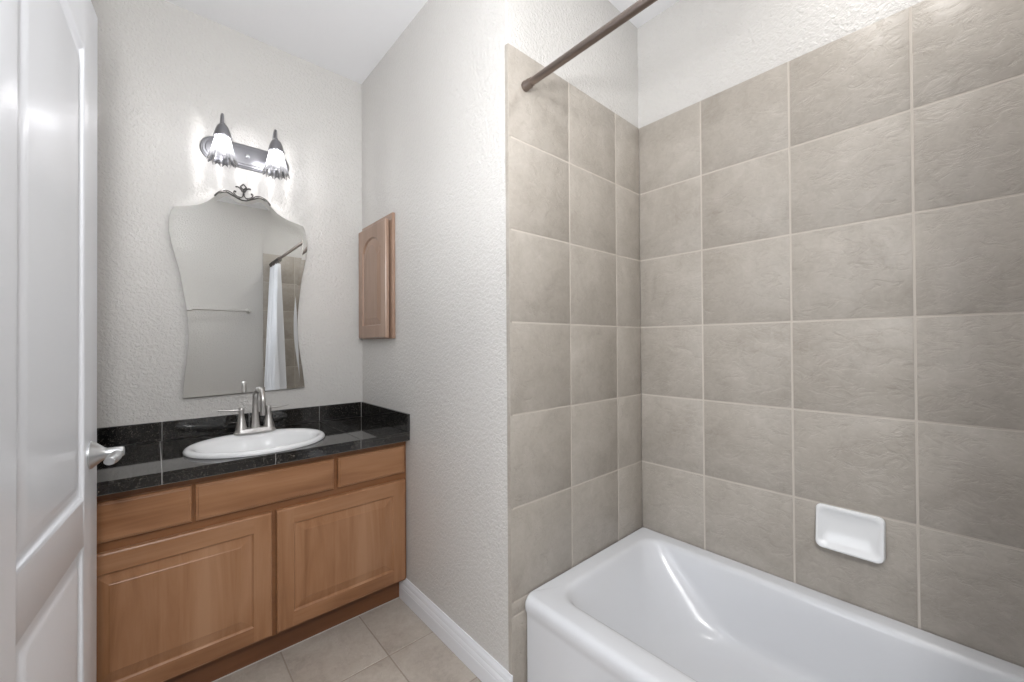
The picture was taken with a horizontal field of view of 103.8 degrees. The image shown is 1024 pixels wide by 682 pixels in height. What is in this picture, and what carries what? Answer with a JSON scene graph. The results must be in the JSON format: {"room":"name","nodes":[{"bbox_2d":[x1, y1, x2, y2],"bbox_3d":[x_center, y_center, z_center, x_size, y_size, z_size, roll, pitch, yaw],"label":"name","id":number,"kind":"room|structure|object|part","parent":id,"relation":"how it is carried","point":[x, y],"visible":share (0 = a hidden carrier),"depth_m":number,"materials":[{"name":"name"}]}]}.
{"room":"bathroom","nodes":[
{"label":"bathroom","id":0,"kind":"room"},
{"bbox_2d":[91,0,362,447],"bbox_3d":[-1.284,-0.119,1.905,1.236,2.635,0.100,0,-1,-42],"label":"wall","id":1,"kind":"structure","parent":0,"point":[168,72],"depth_m":1.75,"materials":[{"name":"grey paint"}]},
{"bbox_2d":[97,402,360,447],"bbox_3d":[-1.231,0.376,1.869,1.060,0.079,0.010,0,-1,-42],"label":"backsplash","id":2,"kind":"structure","parent":1,"relation":"attached to","point":[115,436],"depth_m":1.76,"materials":[{"name":"black stone"}]},
{"bbox_2d":[169,184,306,397],"bbox_3d":[-1.240,-0.241,1.862,0.534,0.969,0.032,0,-1,-40],"label":"wall mirror","id":3,"kind":"object","parent":1,"relation":"attached to","point":[241,263],"visible":1,"depth_m":1.84,"materials":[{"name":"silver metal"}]},
{"bbox_2d":[200,113,289,180],"bbox_3d":[-1.181,-0.871,1.815,0.352,0.223,0.184,0,-1,-42],"label":"vanity light","id":4,"kind":"object","parent":1,"relation":"attached to","point":[220,148],"visible":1,"depth_m":1.83,"materials":[{"name":"grey metal"}]},
{"bbox_3d":[-1.273,-0.913,1.759,0.032,0.139,0.120,0,-1,-42],"label":"arm","id":5,"kind":"part","parent":4,"relation":"part of","materials":[{"name":"grey metal"}]},
{"bbox_3d":[-1.236,-0.835,1.717,0.041,0.071,0.041,0,-1,-42],"label":"bulb","id":6,"kind":"part","parent":4,"relation":"part of","materials":[{"name":"white glass"}]},
{"bbox_3d":[-1.236,-0.817,1.717,0.113,0.114,0.113,0,-1,-42],"label":"lamp shade","id":7,"kind":"part","parent":4,"relation":"part of","materials":[{"name":"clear glass"}]},
{"bbox_3d":[-1.123,-0.913,1.892,0.032,0.139,0.120,0,-1,-42],"label":"arm","id":8,"kind":"part","parent":4,"relation":"part of","materials":[{"name":"grey metal"}]},
{"bbox_3d":[-1.086,-0.835,1.851,0.041,0.071,0.041,0,-1,-42],"label":"bulb","id":9,"kind":"part","parent":4,"relation":"part of","materials":[{"name":"white glass"}]},
{"bbox_3d":[-1.086,-0.817,1.851,0.113,0.114,0.113,0,-1,-42],"label":"lamp shade","id":10,"kind":"part","parent":4,"relation":"part of","materials":[{"name":"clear glass"}]},
{"bbox_2d":[215,598,480,681],"bbox_3d":[-0.348,1.212,0.578,3.350,0.060,3.350,0,-1,-42],"label":"floor","id":11,"kind":"structure","parent":0,"point":[389,642],"depth_m":1.51,"materials":[{"name":"beige tile"}]},
{"bbox_2d":[96,441,405,681],"bbox_3d":[-1.051,0.824,1.675,1.070,0.742,0.530,0,-1,-42],"label":"vanity cabinet","id":12,"kind":"object","parent":11,"relation":"on","point":[211,578],"visible":0.77,"depth_m":1.42,"materials":[{"name":"brown wood"}]},
{"bbox_3d":[-1.166,0.537,1.234,0.287,0.121,0.018,0,-1,-42],"label":"drawer","id":13,"kind":"part","parent":12,"relation":"part of","materials":[{"name":"brown wood"}]},
{"bbox_3d":[-1.078,0.855,1.308,0.518,0.452,0.018,0,-1,-42],"label":"door","id":14,"kind":"part","parent":12,"relation":"part of","materials":[{"name":"brown wood"}]},
{"bbox_2d":[97,402,409,495],"bbox_3d":[-1.046,0.393,1.669,1.070,0.120,0.556,0,-1,-42],"label":"countertop","id":15,"kind":"structure","parent":12,"relation":"on","point":[156,463],"depth_m":1.63,"materials":[{"name":"black stone"}]},
{"bbox_2d":[218,387,288,434],"bbox_3d":[-1.094,0.297,1.725,0.264,0.202,0.140,0,-1,-42],"label":"faucet","id":16,"kind":"object","parent":15,"relation":"on","point":[241,428],"visible":1,"depth_m":1.74,"materials":[{"name":"silver metal"}]},
{"bbox_3d":[-1.193,0.296,1.698,0.082,0.014,0.017,0,-1,-39],"label":"lever","id":17,"kind":"part","parent":16,"relation":"part of","materials":[{"name":"silver metal"}]},
{"bbox_3d":[-1.161,0.334,1.723,0.045,0.092,0.045,0,-1,-42],"label":"handle","id":18,"kind":"part","parent":16,"relation":"part of","materials":[{"name":"silver metal"}]},
{"bbox_3d":[-1.122,0.388,1.756,0.158,0.021,0.054,0,-1,-42],"label":"plate","id":19,"kind":"part","parent":16,"relation":"part of","materials":[{"name":"silver metal"}]},
{"bbox_3d":[-1.087,0.287,1.727,0.132,0.182,0.037,-1,-1,39],"label":"spout","id":20,"kind":"part","parent":16,"relation":"part of","materials":[{"name":"silver metal"}]},
{"bbox_3d":[-1.085,0.334,1.791,0.045,0.092,0.045,0,-1,-42],"label":"handle","id":21,"kind":"part","parent":16,"relation":"part of","materials":[{"name":"silver metal"}]},
{"bbox_3d":[-1.056,0.296,1.819,0.082,0.014,0.017,0,-1,-45],"label":"lever","id":22,"kind":"part","parent":16,"relation":"part of","materials":[{"name":"silver metal"}]},
{"bbox_2d":[183,428,324,458],"bbox_3d":[-1.015,0.474,1.617,0.482,0.158,0.412,0,-1,-42],"label":"sink","id":23,"kind":"object","parent":15,"relation":"in","point":[228,446],"visible":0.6,"depth_m":1.66,"materials":[{"name":"white ceramic"}]},
{"bbox_3d":[-0.888,0.537,1.481,0.440,0.121,0.018,0,-1,-42],"label":"drawer","id":24,"kind":"part","parent":12,"relation":"part of","materials":[{"name":"brown wood"}]},
{"bbox_3d":[-0.681,0.855,1.661,0.516,0.452,0.018,0,-1,-42],"label":"door","id":25,"kind":"part","parent":12,"relation":"part of","materials":[{"name":"brown wood"}]},
{"bbox_3d":[-0.602,0.537,1.736,0.292,0.121,0.018,0,-1,-42],"label":"drawer","id":26,"kind":"part","parent":12,"relation":"part of","materials":[{"name":"brown wood"}]},
{"bbox_2d":[525,527,1023,681],"bbox_3d":[0.824,1.006,1.013,0.747,0.339,1.520,0,-1,-42],"label":"bathtub","id":27,"kind":"object","parent":11,"relation":"on","point":[649,606],"visible":1,"depth_m":1.34,"materials":[{"name":"white ceramic"}]},
{"bbox_2d":[165,0,679,83],"bbox_3d":[-0.365,-1.493,0.599,3.350,0.080,3.350,0,-1,-42],"label":"ceiling","id":28,"kind":"structure","parent":0,"point":[348,39],"depth_m":1.82,"materials":[{"name":"white paint"}]},
{"bbox_2d":[361,0,530,681],"bbox_3d":[-0.384,-0.126,1.805,0.124,2.635,1.247,0,-1,-42],"label":"wall","id":29,"kind":"structure","parent":0,"point":[433,106],"depth_m":1.57,"materials":[{"name":"grey paint"}]},
{"bbox_2d":[358,212,394,339],"bbox_3d":[-0.701,-0.313,2.059,0.039,0.606,0.376,0,-1,-42],"label":"medicine cabinet","id":30,"kind":"object","parent":29,"relation":"attached to","point":[376,240],"visible":1,"depth_m":1.99,"materials":[{"name":"brown wood"}]},
{"bbox_2d":[505,0,641,681],"bbox_3d":[0.295,-0.131,1.652,0.909,2.635,0.110,0,-1,-42],"label":"wall","id":31,"kind":"structure","parent":0,"point":[573,322],"depth_m":1.51,"materials":[{"name":"grey tile"}]},
{"bbox_2d":[521,0,656,91],"bbox_3d":[0.548,-0.869,0.794,0.034,0.034,1.523,0,-1,-42],"label":"shower rod","id":32,"kind":"object","parent":31,"relation":"attached to","point":[637,7],"visible":1,"depth_m":1.15,"materials":[{"name":"brown metal"}]},
{"bbox_2d":[521,77,534,91],"bbox_3d":[0.055,-0.862,1.348,0.034,0.034,0.038,0,-1,-42],"label":"socket","id":33,"kind":"object","parent":32,"relation":"attached to","point":[527,84],"depth_m":1.34,"materials":[{"name":"brown metal"}]},
{"bbox_2d":[637,0,1023,666],"bbox_3d":[1.171,-0.140,1.270,0.110,2.635,1.642,0,-1,-42],"label":"wall","id":34,"kind":"structure","parent":0,"point":[831,192],"depth_m":1.29,"materials":[{"name":"grey tile"}]},
{"bbox_2d":[815,503,885,563],"bbox_3d":[1.068,0.607,1.275,0.035,0.137,0.172,0,-1,-42],"label":"soap dish","id":35,"kind":"object","parent":34,"relation":"attached to","point":[857,534],"visible":1,"depth_m":1.27,"materials":[{"name":"white ceramic"}]},
{"bbox_3d":[-0.549,0.120,0.226,0.124,2.119,0.760,0,-1,-42],"label":"trim","id":36,"kind":"structure","parent":0,"visible":0},
{"bbox_2d":[0,0,124,681],"bbox_3d":[-0.875,0.165,0.788,0.096,2.020,0.638,0,-1,-36],"label":"door","id":37,"kind":"structure","parent":36,"relation":"attached to","point":[50,452],"depth_m":0.75,"materials":[{"name":"white paint"}]},
{"bbox_3d":[-1.010,0.280,1.004,0.060,0.068,0.068,0,-1,-36],"label":"handle","id":38,"kind":"part","parent":37,"relation":"part of","materials":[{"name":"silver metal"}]},
{"bbox_3d":[-0.978,0.285,0.987,0.028,0.024,0.071,0,-1,-36],"label":"lever","id":39,"kind":"part","parent":37,"relation":"part of","materials":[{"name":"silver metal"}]}
]}

